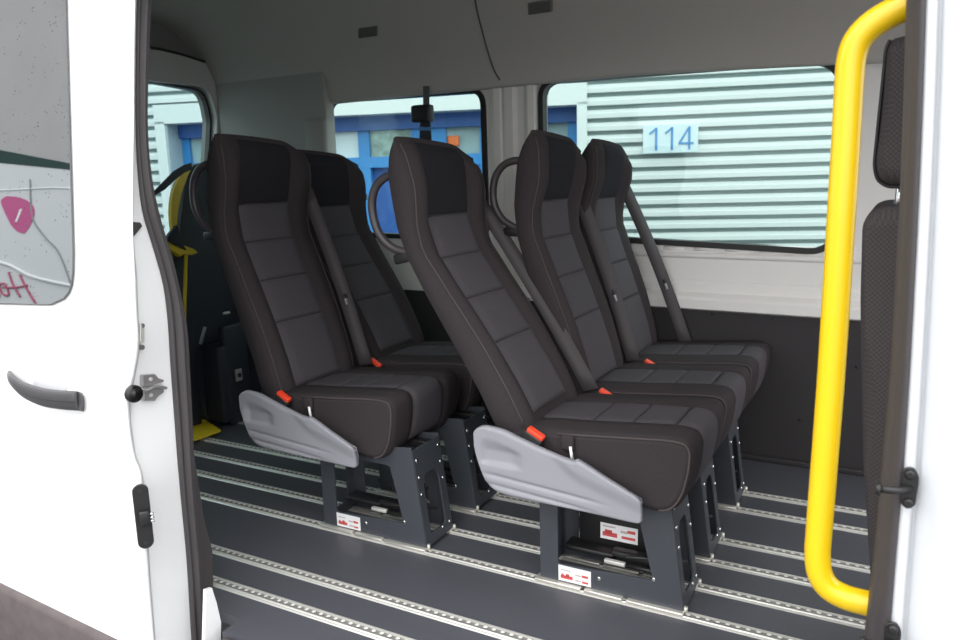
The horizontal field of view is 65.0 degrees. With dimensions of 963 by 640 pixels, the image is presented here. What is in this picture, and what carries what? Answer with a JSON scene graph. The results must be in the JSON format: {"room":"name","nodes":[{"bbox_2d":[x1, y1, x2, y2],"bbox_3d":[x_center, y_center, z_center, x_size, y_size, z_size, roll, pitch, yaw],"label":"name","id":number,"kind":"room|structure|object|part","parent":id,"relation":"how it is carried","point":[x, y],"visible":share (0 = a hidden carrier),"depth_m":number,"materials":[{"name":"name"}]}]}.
{"room":"vehicle interior","nodes":[
{"label":"vehicle interior","id":0,"kind":"room"},
{"bbox_2d":[133,222,141,235],"bbox_3d":[-0.823,-0.219,1.808,0.004,0.033,0.036,0,10,10],"label":"trim","id":1,"kind":"structure","parent":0,"point":[136,225],"depth_m":1.80,"materials":[{"name":"black plastic"}]},
{"bbox_2d":[130,0,190,639],"bbox_3d":[-0.803,0.077,1.857,0.062,1.945,0.204,4,12,29],"label":"door frame","id":2,"kind":"structure","parent":0,"point":[152,422],"depth_m":1.91,"materials":[{"name":"white paint"}]},
{"bbox_2d":[0,0,154,639],"bbox_3d":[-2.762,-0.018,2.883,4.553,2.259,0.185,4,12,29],"label":"sliding door","id":3,"kind":"structure","parent":2,"relation":"attached to","point":[76,528],"depth_m":1.91,"materials":[{"name":"white paint"}]},
{"bbox_3d":[-1.131,0.184,1.935,0.329,0.075,0.049,4,12,30],"label":"handle","id":4,"kind":"part","parent":3,"relation":"part of","materials":[{"name":"grey plastic"}]},
{"bbox_3d":[-0.814,0.472,1.816,0.036,0.165,0.006,-7,12,-27],"label":"contact plate","id":5,"kind":"part","parent":3,"relation":"part of","materials":[{"name":"black plastic"}]},
{"bbox_2d":[139,323,144,349],"bbox_3d":[-0.818,0.039,1.817,0.017,0.064,0.023,4,12,29],"label":"roller","id":6,"kind":"object","parent":2,"relation":"attached to","point":[141,325],"visible":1,"depth_m":1.81,"materials":[{"name":"metal"}]},
{"bbox_2d":[140,374,166,400],"bbox_3d":[-0.814,0.165,1.872,0.028,0.076,0.083,4,12,29],"label":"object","id":7,"kind":"structure","parent":2,"relation":"attached to","point":[151,393],"depth_m":1.86,"materials":[{"name":"silver metal"}]},
{"bbox_3d":[-0.816,0.144,1.869,0.017,0.035,0.069,2,11,19],"label":"plate","id":8,"kind":"part","parent":7,"relation":"part of","materials":[{"name":"silver metal"}]},
{"bbox_3d":[-0.818,0.182,1.880,0.016,0.040,0.062,3,11,25],"label":"plate","id":9,"kind":"part","parent":7,"relation":"part of","materials":[{"name":"silver metal"}]},
{"bbox_2d":[135,0,203,639],"bbox_3d":[-0.788,0.069,1.941,0.044,1.974,0.118,4,12,29],"label":"seal","id":10,"kind":"object","parent":2,"relation":"attached to","point":[176,318],"visible":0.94,"depth_m":1.93,"materials":[{"name":"grey rubber"}]},
{"bbox_2d":[148,20,205,162],"bbox_3d":[-1.855,-0.423,3.517,0.050,2.040,1.850,4,12,29],"label":"wall","id":11,"kind":"structure","parent":0,"point":[161,36],"depth_m":3.85,"materials":[{"name":"grey plastic"}]},
{"bbox_2d":[150,46,205,62],"bbox_3d":[-1.475,-1.074,3.982,0.012,0.632,0.554,4,12,29],"label":"trim","id":12,"kind":"structure","parent":11,"relation":"attached to","point":[152,48],"depth_m":3.82,"materials":[{"name":"black plastic"}]},
{"bbox_2d":[148,81,210,160],"bbox_3d":[-1.643,-0.789,3.853,0.065,0.826,0.671,4,12,29],"label":"window","id":13,"kind":"structure","parent":11,"relation":"in","point":[202,96],"depth_m":4.06,"materials":[{"name":"black rubber"}]},
{"bbox_2d":[148,48,219,140],"bbox_3d":[-1.576,-0.795,3.885,0.050,1.125,0.898,4,12,29],"label":"trim","id":14,"kind":"structure","parent":11,"relation":"attached to","point":[164,67],"depth_m":3.87,"materials":[{"name":"grey plastic"}]},
{"bbox_2d":[151,0,904,103],"bbox_3d":[0.105,-1.024,2.321,4.701,0.596,1.820,4,12,29],"label":"ceiling","id":15,"kind":"structure","parent":0,"point":[439,45],"depth_m":3.21,"materials":[{"name":"fabric"}]},
{"bbox_2d":[358,26,377,37],"bbox_3d":[-0.518,-1.312,3.441,0.128,0.040,0.033,4,12,29],"label":"ceiling vent","id":16,"kind":"object","parent":15,"relation":"in","point":[371,31],"visible":1,"depth_m":3.43,"materials":[{"name":"grey plastic"}]},
{"bbox_2d":[411,86,433,139],"bbox_3d":[-0.253,-0.808,3.464,0.132,0.510,0.050,4,12,29],"label":"reel","id":17,"kind":"object","parent":15,"relation":"hanging from","point":[423,114],"visible":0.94,"depth_m":3.43,"materials":[{"name":"black plastic"}]},
{"bbox_2d":[474,0,500,79],"bbox_3d":[0.011,-1.190,3.196,0.043,0.326,0.188,5,12,34],"label":"trim","id":18,"kind":"structure","parent":15,"relation":"attached to","point":[474,0],"depth_m":3.23,"materials":[{"name":"grey plastic"}]},
{"bbox_2d":[528,0,552,14],"bbox_3d":[0.236,-1.256,3.032,0.120,0.044,0.035,4,12,29],"label":"ceiling vent","id":19,"kind":"object","parent":15,"relation":"in","point":[544,6],"visible":1,"depth_m":3.02,"materials":[{"name":"grey plastic"}]},
{"bbox_2d":[194,389,870,639],"bbox_3d":[0.151,0.693,2.581,4.650,0.030,1.890,4,12,29],"label":"floor","id":20,"kind":"structure","parent":0,"point":[543,612],"depth_m":2.24,"materials":[{"name":"plastic"}]},
{"bbox_2d":[194,457,212,589],"bbox_3d":[-0.789,0.583,2.086,0.020,0.631,0.086,4,12,29],"label":"trim","id":21,"kind":"structure","parent":20,"relation":"attached to","point":[206,549],"depth_m":2.11,"materials":[{"name":"plastic"}]},
{"bbox_2d":[154,163,260,440],"bbox_3d":[-1.293,-0.051,3.667,0.522,1.409,0.821,-5,11,-17],"label":"lift","id":22,"kind":"object","parent":20,"relation":"on","point":[222,367],"visible":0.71,"depth_m":3.62,"materials":[{"name":"grey metal"}]},
{"bbox_3d":[-1.374,-0.326,3.438,0.030,0.074,0.178,4,12,29],"label":"hand rail","id":23,"kind":"part","parent":22,"relation":"part of","materials":[{"name":"yellow metal"}]},
{"bbox_3d":[-1.367,-0.098,3.480,0.017,0.426,0.080,4,12,29],"label":"rail post","id":24,"kind":"part","parent":22,"relation":"part of","materials":[{"name":"yellow metal"}]},
{"bbox_3d":[-1.423,0.098,3.518,0.040,0.870,0.181,4,12,29],"label":"arm","id":25,"kind":"part","parent":22,"relation":"part of","materials":[{"name":"yellow"}]},
{"bbox_3d":[-1.274,0.071,3.453,0.015,0.079,0.048,4,12,29],"label":"lever","id":26,"kind":"part","parent":22,"relation":"part of","materials":[{"name":"grey"}]},
{"bbox_3d":[-1.410,0.494,3.725,0.247,0.012,0.821,-5,11,-17],"label":"plate","id":27,"kind":"part","parent":22,"relation":"part of","materials":[{"name":"yellow metal"}]},
{"bbox_3d":[-1.205,0.261,3.706,0.044,0.492,0.140,4,12,29],"label":"bracket post","id":28,"kind":"part","parent":22,"relation":"part of","materials":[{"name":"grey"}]},
{"bbox_2d":[202,587,220,639],"bbox_3d":[-0.711,0.786,1.974,0.010,0.183,0.065,4,12,29],"label":"trim","id":29,"kind":"structure","parent":20,"relation":"attached to","point":[211,622],"depth_m":1.97,"materials":[{"name":"white paint"}]},
{"bbox_2d":[213,575,415,639],"bbox_3d":[-0.264,0.803,1.938,3.750,0.006,0.046,4,12,29],"label":"floor track","id":30,"kind":"object","parent":20,"relation":"on","point":[376,633],"visible":0.4,"depth_m":2.04,"materials":[{"name":"metal"}]},
{"bbox_2d":[211,544,541,639],"bbox_3d":[-0.196,0.779,2.060,3.750,0.006,0.046,4,12,29],"label":"floor track","id":31,"kind":"object","parent":20,"relation":"on","point":[429,612],"visible":0.54,"depth_m":2.11,"materials":[{"name":"metal"}]},
{"bbox_2d":[200,492,802,639],"bbox_3d":[-0.059,0.731,2.305,3.750,0.006,0.046,4,12,29],"label":"floor track","id":32,"kind":"object","parent":20,"relation":"on","point":[696,618],"visible":0.73,"depth_m":2.24,"materials":[{"name":"metal"}]},
{"bbox_2d":[189,133,459,552],"bbox_3d":[-0.494,0.024,2.594,0.889,1.308,0.521,4,12,29],"label":"passenger seat","id":33,"kind":"object","parent":32,"relation":"on","point":[314,403],"visible":0.99,"depth_m":2.52,"materials":[{"name":"fabric"}]},
{"bbox_3d":[-0.934,-0.407,2.537,0.120,0.248,0.025,4,12,29],"label":"grab handle","id":34,"kind":"part","parent":33,"relation":"part of","materials":[{"name":"grey plastic"}]},
{"bbox_3d":[-0.753,-0.515,2.624,0.035,0.213,0.236,4,12,29],"label":"head panel","id":35,"kind":"part","parent":33,"relation":"part of","materials":[{"name":"fabric"}]},
{"bbox_3d":[-0.691,-0.185,2.670,0.292,0.912,0.434,4,12,29],"label":"backrest","id":36,"kind":"part","parent":33,"relation":"part of","materials":[{"name":"fabric"}]},
{"bbox_3d":[-0.667,-0.104,2.657,0.211,0.615,0.236,4,12,29],"label":"panel","id":37,"kind":"part","parent":33,"relation":"part of","materials":[{"name":"fabric"}]},
{"bbox_3d":[-0.494,0.534,2.600,0.006,0.288,0.156,4,12,29],"label":"frame","id":38,"kind":"part","parent":33,"relation":"part of","materials":[{"name":"grey metal"}]},
{"bbox_2d":[268,367,458,457],"bbox_3d":[-0.403,0.291,2.604,0.540,0.211,0.412,4,12,29],"label":"seat cushion","id":39,"kind":"object","parent":33,"relation":"on","point":[382,412],"depth_m":2.44,"materials":[{"name":"fabric"}]},
{"bbox_3d":[-0.355,0.543,2.433,0.409,0.322,0.007,4,12,29],"label":"pedestal plate","id":40,"kind":"part","parent":33,"relation":"part of","materials":[{"name":"grey metal"}]},
{"bbox_3d":[-0.374,0.273,2.584,0.474,0.172,0.206,4,12,29],"label":"cushion panel","id":41,"kind":"part","parent":33,"relation":"part of","materials":[{"name":"fabric"}]},
{"bbox_3d":[-0.352,0.700,2.463,0.432,0.021,0.038,4,12,29],"label":"foot rail","id":42,"kind":"part","parent":33,"relation":"part of","materials":[{"name":"silver metal"}]},
{"bbox_3d":[-0.280,0.516,2.567,0.409,0.322,0.007,4,12,29],"label":"pedestal plate","id":43,"kind":"part","parent":33,"relation":"part of","materials":[{"name":"grey metal"}]},
{"bbox_3d":[-0.277,0.673,2.597,0.432,0.021,0.038,4,12,29],"label":"foot rail","id":44,"kind":"part","parent":33,"relation":"part of","materials":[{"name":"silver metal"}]},
{"bbox_3d":[-0.157,0.546,2.414,0.047,0.313,0.156,4,12,29],"label":"frame","id":45,"kind":"part","parent":33,"relation":"part of","materials":[{"name":"grey metal"}]},
{"bbox_2d":[368,136,724,616],"bbox_3d":[0.193,0.096,2.224,0.960,1.262,0.521,4,12,29],"label":"passenger seat","id":46,"kind":"object","parent":32,"relation":"on","point":[629,465],"visible":1,"depth_m":2.12,"materials":[{"name":"fabric"}]},
{"bbox_3d":[-0.265,-0.307,2.183,0.150,0.245,0.025,4,12,29],"label":"grab handle","id":47,"kind":"part","parent":46,"relation":"part of","materials":[{"name":"grey plastic"}]},
{"bbox_3d":[-0.119,-0.428,2.287,0.038,0.211,0.236,4,12,29],"label":"head panel","id":48,"kind":"part","parent":46,"relation":"part of","materials":[{"name":"fabric"}]},
{"bbox_3d":[0.027,-0.109,2.284,0.460,0.872,0.434,4,12,29],"label":"backrest","id":49,"kind":"part","parent":46,"relation":"part of","materials":[{"name":"fabric"}]},
{"bbox_3d":[0.051,-0.042,2.268,0.341,0.555,0.236,4,12,29],"label":"panel","id":50,"kind":"part","parent":46,"relation":"part of","materials":[{"name":"fabric"}]},
{"bbox_3d":[0.207,0.584,2.218,0.006,0.288,0.156,4,12,29],"label":"frame","id":51,"kind":"part","parent":46,"relation":"part of","materials":[{"name":"grey metal"}]},
{"bbox_3d":[0.346,0.593,2.051,0.409,0.322,0.007,4,12,29],"label":"pedestal plate","id":52,"kind":"part","parent":46,"relation":"part of","materials":[{"name":"grey metal"}]},
{"bbox_3d":[0.350,0.750,2.081,0.432,0.021,0.038,4,12,29],"label":"foot rail","id":53,"kind":"part","parent":46,"relation":"part of","materials":[{"name":"silver metal"}]},
{"bbox_2d":[512,393,724,510],"bbox_3d":[0.386,0.347,2.174,0.540,0.211,0.412,4,12,29],"label":"seat cushion","id":54,"kind":"object","parent":46,"relation":"on","point":[656,448],"depth_m":2.00,"materials":[{"name":"fabric"}]},
{"bbox_3d":[0.421,0.567,2.186,0.409,0.322,0.007,4,12,29],"label":"pedestal plate","id":55,"kind":"part","parent":46,"relation":"part of","materials":[{"name":"grey metal"}]},
{"bbox_3d":[0.415,0.330,2.154,0.474,0.172,0.206,4,12,29],"label":"cushion panel","id":56,"kind":"part","parent":46,"relation":"part of","materials":[{"name":"fabric"}]},
{"bbox_3d":[0.425,0.724,2.215,0.432,0.021,0.038,4,12,29],"label":"foot rail","id":57,"kind":"part","parent":46,"relation":"part of","materials":[{"name":"silver metal"}]},
{"bbox_3d":[0.544,0.596,2.032,0.047,0.313,0.156,4,12,29],"label":"frame","id":58,"kind":"part","parent":46,"relation":"part of","materials":[{"name":"grey metal"}]},
{"bbox_2d":[194,450,811,586],"bbox_3d":[0.093,0.677,2.577,3.750,0.006,0.046,4,12,29],"label":"floor track","id":59,"kind":"object","parent":20,"relation":"on","point":[775,575],"visible":0.51,"depth_m":2.58,"materials":[{"name":"metal"}]},
{"bbox_2d":[297,149,499,512],"bbox_3d":[-0.333,-0.041,3.013,1.015,1.277,0.620,4,12,29],"label":"passenger seat","id":60,"kind":"object","parent":59,"relation":"on","point":[394,338],"visible":0.57,"depth_m":3.05,"materials":[{"name":"fabric"}]},
{"bbox_3d":[-0.634,-0.579,3.121,0.032,0.213,0.236,4,12,29],"label":"head panel","id":61,"kind":"part","parent":60,"relation":"part of","materials":[{"name":"fabric"}]},
{"bbox_3d":[-0.506,-0.257,3.130,0.422,0.885,0.434,4,12,29],"label":"backrest","id":62,"kind":"part","parent":60,"relation":"part of","materials":[{"name":"fabric"}]},
{"bbox_3d":[-0.483,-0.185,3.115,0.312,0.572,0.236,4,12,29],"label":"panel","id":63,"kind":"part","parent":60,"relation":"part of","materials":[{"name":"fabric"}]},
{"bbox_2d":[359,341,483,410],"bbox_3d":[-0.165,0.207,3.030,0.540,0.211,0.412,4,12,29],"label":"seat cushion","id":64,"kind":"object","parent":60,"relation":"on","point":[391,354],"depth_m":2.88,"materials":[{"name":"fabric"}]},
{"bbox_3d":[-0.136,0.189,3.010,0.474,0.172,0.206,4,12,29],"label":"cushion panel","id":65,"kind":"part","parent":60,"relation":"part of","materials":[{"name":"fabric"}]},
{"bbox_3d":[-0.200,0.646,2.734,0.432,0.021,0.038,4,12,29],"label":"foot rail","id":66,"kind":"part","parent":60,"relation":"part of","materials":[{"name":"silver metal"}]},
{"bbox_3d":[-0.203,0.489,2.705,0.409,0.322,0.007,4,12,29],"label":"pedestal plate","id":67,"kind":"part","parent":60,"relation":"part of","materials":[{"name":"grey metal"}]},
{"bbox_3d":[-0.125,0.620,2.869,0.432,0.021,0.038,4,12,29],"label":"foot rail","id":68,"kind":"part","parent":60,"relation":"part of","materials":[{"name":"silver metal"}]},
{"bbox_3d":[-0.128,0.463,2.839,0.409,0.322,0.007,4,12,29],"label":"pedestal plate","id":69,"kind":"part","parent":60,"relation":"part of","materials":[{"name":"grey metal"}]},
{"bbox_3d":[-0.005,0.492,2.686,0.047,0.313,0.156,4,12,29],"label":"frame","id":70,"kind":"part","parent":60,"relation":"part of","materials":[{"name":"grey metal"}]},
{"bbox_2d":[489,130,750,562],"bbox_3d":[0.468,0.018,2.540,0.788,1.288,0.557,4,12,29],"label":"passenger seat","id":71,"kind":"object","parent":59,"relation":"on","point":[551,172],"visible":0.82,"depth_m":2.49,"materials":[{"name":"fabric"}]},
{"bbox_3d":[0.081,-0.410,2.476,0.123,0.242,0.025,4,12,29],"label":"grab handle","id":72,"kind":"part","parent":71,"relation":"part of","materials":[{"name":"grey plastic"}]},
{"bbox_3d":[0.263,-0.515,2.563,0.040,0.208,0.236,4,12,29],"label":"head panel","id":73,"kind":"part","parent":71,"relation":"part of","materials":[{"name":"fabric"}]},
{"bbox_3d":[0.315,-0.192,2.614,0.276,0.895,0.434,4,12,29],"label":"backrest","id":74,"kind":"part","parent":71,"relation":"part of","materials":[{"name":"fabric"}]},
{"bbox_3d":[0.339,-0.113,2.600,0.196,0.603,0.236,4,12,29],"label":"panel","id":75,"kind":"part","parent":71,"relation":"part of","materials":[{"name":"fabric"}]},
{"bbox_3d":[0.501,0.696,2.352,0.432,0.021,0.038,4,12,29],"label":"foot rail","id":76,"kind":"part","parent":71,"relation":"part of","materials":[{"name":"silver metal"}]},
{"bbox_2d":[577,363,750,446],"bbox_3d":[0.595,0.273,2.549,0.540,0.211,0.412,4,12,29],"label":"seat cushion","id":77,"kind":"object","parent":71,"relation":"on","point":[728,384],"depth_m":2.45,"materials":[{"name":"fabric"}]},
{"bbox_3d":[0.625,0.256,2.529,0.474,0.172,0.206,4,12,29],"label":"cushion panel","id":78,"kind":"part","parent":71,"relation":"part of","materials":[{"name":"fabric"}]},
{"bbox_3d":[0.498,0.539,2.323,0.409,0.322,0.007,4,12,29],"label":"pedestal plate","id":79,"kind":"part","parent":71,"relation":"part of","materials":[{"name":"grey metal"}]},
{"bbox_3d":[0.573,0.513,2.457,0.409,0.322,0.007,4,12,29],"label":"pedestal plate","id":80,"kind":"part","parent":71,"relation":"part of","materials":[{"name":"grey metal"}]},
{"bbox_3d":[0.696,0.542,2.304,0.047,0.313,0.156,4,12,29],"label":"frame","id":81,"kind":"part","parent":71,"relation":"part of","materials":[{"name":"grey metal"}]},
{"bbox_3d":[0.577,0.670,2.487,0.432,0.021,0.038,4,12,29],"label":"foot rail","id":82,"kind":"part","parent":71,"relation":"part of","materials":[{"name":"silver metal"}]},
{"bbox_2d":[196,469,865,629],"bbox_3d":[0.017,0.704,2.441,3.750,0.006,0.046,4,12,29],"label":"floor track","id":83,"kind":"object","parent":20,"relation":"on","point":[744,597],"visible":0.62,"depth_m":2.25,"materials":[{"name":"metal"}]},
{"bbox_2d":[200,437,869,573],"bbox_3d":[0.165,0.651,2.706,3.750,0.006,0.046,4,12,29],"label":"floor track","id":84,"kind":"object","parent":20,"relation":"on","point":[745,545],"visible":0.43,"depth_m":2.67,"materials":[{"name":"metal"}]},
{"bbox_2d":[237,421,867,534],"bbox_3d":[0.289,0.608,2.927,3.750,0.006,0.046,4,12,29],"label":"floor track","id":85,"kind":"object","parent":20,"relation":"on","point":[772,515],"visible":0.15,"depth_m":2.53,"materials":[{"name":"metal"}]},
{"bbox_2d":[579,139,770,509],"bbox_3d":[0.682,-0.046,2.898,0.762,1.275,0.586,4,12,29],"label":"passenger seat","id":86,"kind":"object","parent":85,"relation":"on","point":[607,187],"visible":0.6,"depth_m":2.91,"materials":[{"name":"fabric"}]},
{"bbox_3d":[0.500,-0.576,2.925,0.047,0.204,0.236,4,12,29],"label":"head panel","id":87,"kind":"part","parent":86,"relation":"part of","materials":[{"name":"fabric"}]},
{"bbox_3d":[0.538,-0.256,2.983,0.250,0.887,0.434,4,12,29],"label":"backrest","id":88,"kind":"part","parent":86,"relation":"part of","materials":[{"name":"fabric"}]},
{"bbox_3d":[0.562,-0.179,2.969,0.170,0.599,0.236,4,12,29],"label":"panel","id":89,"kind":"part","parent":86,"relation":"part of","materials":[{"name":"fabric"}]},
{"bbox_2d":[623,340,770,406],"bbox_3d":[0.805,0.199,2.924,0.540,0.211,0.412,4,12,29],"label":"seat cushion","id":90,"kind":"object","parent":86,"relation":"on","point":[754,355],"depth_m":2.82,"materials":[{"name":"fabric"}]},
{"bbox_3d":[0.834,0.181,2.904,0.474,0.172,0.206,4,12,29],"label":"cushion panel","id":91,"kind":"part","parent":86,"relation":"part of","materials":[{"name":"fabric"}]},
{"bbox_3d":[0.694,0.470,2.673,0.409,0.322,0.007,4,12,29],"label":"pedestal plate","id":92,"kind":"part","parent":86,"relation":"part of","materials":[{"name":"grey metal"}]},
{"bbox_3d":[0.697,0.627,2.703,0.432,0.021,0.038,4,12,29],"label":"foot rail","id":93,"kind":"part","parent":86,"relation":"part of","materials":[{"name":"silver metal"}]},
{"bbox_3d":[0.769,0.444,2.808,0.409,0.322,0.007,4,12,29],"label":"pedestal plate","id":94,"kind":"part","parent":86,"relation":"part of","materials":[{"name":"grey metal"}]},
{"bbox_3d":[0.892,0.473,2.654,0.047,0.313,0.156,4,12,29],"label":"frame","id":95,"kind":"part","parent":86,"relation":"part of","materials":[{"name":"grey metal"}]},
{"bbox_2d":[440,441,866,515],"bbox_3d":[0.362,0.582,3.058,3.750,0.006,0.046,4,12,29],"label":"floor track","id":96,"kind":"object","parent":20,"relation":"on","point":[748,493],"visible":0.12,"depth_m":2.66,"materials":[{"name":"metal"}]},
{"bbox_2d":[486,416,863,475],"bbox_3d":[0.622,0.520,3.317,4.350,0.022,0.028,4,12,29],"label":"baseboard","id":97,"kind":"structure","parent":20,"relation":"on","point":[750,456],"depth_m":2.99,"materials":[{"name":"grey"}]},
{"bbox_2d":[860,36,904,574],"bbox_3d":[1.099,0.162,1.453,0.678,1.369,0.500,4,12,29],"label":"seat","id":98,"kind":"object","parent":20,"relation":"on","point":[880,227],"visible":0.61,"depth_m":1.35,"materials":[{"name":"black fabric"}]},
{"bbox_3d":[0.900,0.194,1.564,0.227,0.865,0.470,4,12,29],"label":"backrest","id":99,"kind":"part","parent":98,"relation":"part of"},
{"bbox_3d":[0.763,-0.223,1.379,0.019,0.130,0.014,4,12,29],"label":"headrest post","id":100,"kind":"part","parent":98,"relation":"part of","materials":[{"name":"silver metal"}]},
{"bbox_2d":[375,63,894,290],"bbox_3d":[0.561,-0.624,3.191,4.680,1.120,0.040,4,12,29],"label":"wall","id":101,"kind":"structure","parent":0,"point":[871,193],"depth_m":2.92,"materials":[{"name":"white metal"}]},
{"bbox_2d":[215,72,335,153],"bbox_3d":[-1.117,-0.742,4.009,0.843,1.150,0.085,4,12,29],"label":"wall panel","id":102,"kind":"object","parent":101,"relation":"attached to","point":[297,110],"depth_m":3.85,"materials":[{"name":"grey plastic"}]},
{"bbox_2d":[333,90,488,238],"bbox_3d":[-0.374,-0.745,3.686,0.942,0.710,0.062,4,12,29],"label":"window","id":103,"kind":"structure","parent":101,"relation":"in","point":[478,93],"depth_m":3.44,"materials":[{"name":"black rubber"}]},
{"bbox_2d":[489,85,547,300],"bbox_3d":[0.154,-0.590,3.399,0.292,1.000,0.064,4,12,29],"label":"trim","id":104,"kind":"structure","parent":101,"relation":"attached to","point":[513,111],"depth_m":3.35,"materials":[{"name":"white plastic"}]},
{"bbox_2d":[353,289,863,468],"bbox_3d":[0.624,0.217,3.282,4.350,0.626,0.024,4,12,29],"label":"lower wall panel","id":105,"kind":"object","parent":101,"relation":"attached to","point":[778,421],"depth_m":2.97,"materials":[{"name":"grey plastic"}]},
{"bbox_2d":[491,239,861,320],"bbox_3d":[1.226,-0.144,2.873,2.950,0.305,0.062,4,12,29],"label":"trim","id":106,"kind":"structure","parent":101,"relation":"attached to","point":[791,300],"depth_m":2.98,"materials":[{"name":"white plastic"}]},
{"bbox_2d":[538,65,834,253],"bbox_3d":[0.794,-0.646,3.053,1.207,0.733,0.062,4,12,29],"label":"window","id":107,"kind":"structure","parent":101,"relation":"in","point":[543,92],"depth_m":3.04,"materials":[{"name":"black rubber"}]},
{"bbox_2d":[891,0,962,639],"bbox_3d":[0.788,0.162,0.983,0.474,1.880,0.043,6,13,37],"label":"door","id":108,"kind":"structure","parent":0,"point":[927,598],"depth_m":1.07,"materials":[{"name":"white paint"}]},
{"bbox_2d":[860,621,900,639],"bbox_3d":[0.609,0.493,1.156,0.064,0.064,0.021,-1,10,2],"label":"door striker","id":109,"kind":"structure","parent":108,"relation":"attached to","point":[892,631],"depth_m":1.15,"materials":[{"name":"black metal"}]},
{"bbox_3d":[0.629,0.492,1.158,0.023,0.064,0.006,4,12,29],"label":"plate","id":110,"kind":"part","parent":109,"relation":"part of","materials":[{"name":"black plastic"}]},
{"bbox_2d":[864,0,925,639],"bbox_3d":[0.627,0.155,1.167,0.051,1.985,0.103,4,12,29],"label":"door frame","id":111,"kind":"structure","parent":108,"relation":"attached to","point":[879,607],"depth_m":1.11,"materials":[{"name":"white metal"}]},
{"bbox_2d":[875,467,918,508],"bbox_3d":[0.608,0.247,1.108,0.064,0.064,0.021,-1,10,2],"label":"door striker","id":112,"kind":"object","parent":108,"relation":"attached to","point":[908,489],"depth_m":1.10,"materials":[{"name":"black metal"}]},
{"bbox_3d":[0.628,0.246,1.110,0.023,0.064,0.006,4,12,29],"label":"plate","id":113,"kind":"part","parent":112,"relation":"part of","materials":[{"name":"black plastic"}]},
{"bbox_3d":[1.226,0.097,0.863,1.200,1.800,0.030,4,12,29],"label":"wall","id":114,"kind":"structure","parent":0,"visible":0},
{"bbox_2d":[804,0,905,615],"bbox_3d":[0.617,0.002,1.202,0.154,1.018,0.059,4,12,29],"label":"grab rail","id":115,"kind":"object","parent":114,"relation":"attached to","point":[850,65],"visible":0.88,"depth_m":1.20,"materials":[{"name":"yellow metal"}]},
{"label":"outside","id":116,"kind":"structure","parent":0,"visible":0},
{"bbox_2d":[221,622,230,639],"bbox_3d":[0.551,1.450,2.106,60.000,0.050,60.000,4,12,29],"label":"ground","id":117,"kind":"structure","parent":116,"point":[224,626],"depth_m":3.15,"materials":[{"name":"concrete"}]},
{"bbox_2d":[148,66,833,246],"bbox_3d":[1.151,-1.755,5.911,16.000,4.860,0.320,1,11,11],"label":"building","id":118,"kind":"structure","parent":117,"relation":"on","point":[758,173],"depth_m":5.81,"materials":[{"name":"grey metal"}]},
{"bbox_3d":[-2.741,-0.568,6.880,0.096,2.387,0.240,1,11,11],"label":"corner trim","id":119,"kind":"part","parent":118,"relation":"part of","materials":[{"name":"grey"}]},
{"bbox_3d":[-2.541,-1.532,6.803,0.158,0.256,0.020,1,11,11],"label":"glass pane","id":120,"kind":"part","parent":118,"relation":"part of","materials":[{"name":"glass"}]},
{"bbox_3d":[-1.159,-1.520,6.526,0.246,0.256,0.020,1,11,11],"label":"glass pane","id":121,"kind":"part","parent":118,"relation":"part of","materials":[{"name":"white glass"}]},
{"bbox_3d":[-0.932,-0.548,6.649,3.588,2.334,0.065,1,11,11],"label":"entrance frame","id":122,"kind":"part","parent":118,"relation":"part of","materials":[{"name":"blue"}]},
{"bbox_3d":[-0.769,-1.516,6.448,0.392,0.256,0.020,1,11,11],"label":"glass pane","id":123,"kind":"part","parent":118,"relation":"part of","materials":[{"name":"white glass"}]},
{"bbox_3d":[-0.147,-1.510,6.323,0.310,0.256,0.020,1,11,11],"label":"glass pane","id":124,"kind":"part","parent":118,"relation":"part of","materials":[{"name":"white glass"}]},
{"bbox_3d":[0.624,-1.504,6.168,0.191,0.256,0.020,1,11,11],"label":"glass pane","id":125,"kind":"part","parent":118,"relation":"part of","materials":[{"name":"white glass"}]},
{"bbox_3d":[0.831,-0.535,6.163,0.077,2.387,0.240,1,11,11],"label":"corner trim","id":126,"kind":"part","parent":118,"relation":"part of","materials":[{"name":"grey"}]},
{"bbox_2d":[643,123,698,153],"bbox_3d":[1.438,-1.381,5.751,0.409,0.212,0.028,1,11,11],"label":"number sign","id":127,"kind":"object","parent":118,"relation":"attached to","point":[665,138],"visible":1,"depth_m":5.74,"materials":[{"name":"grey"}]}
]}

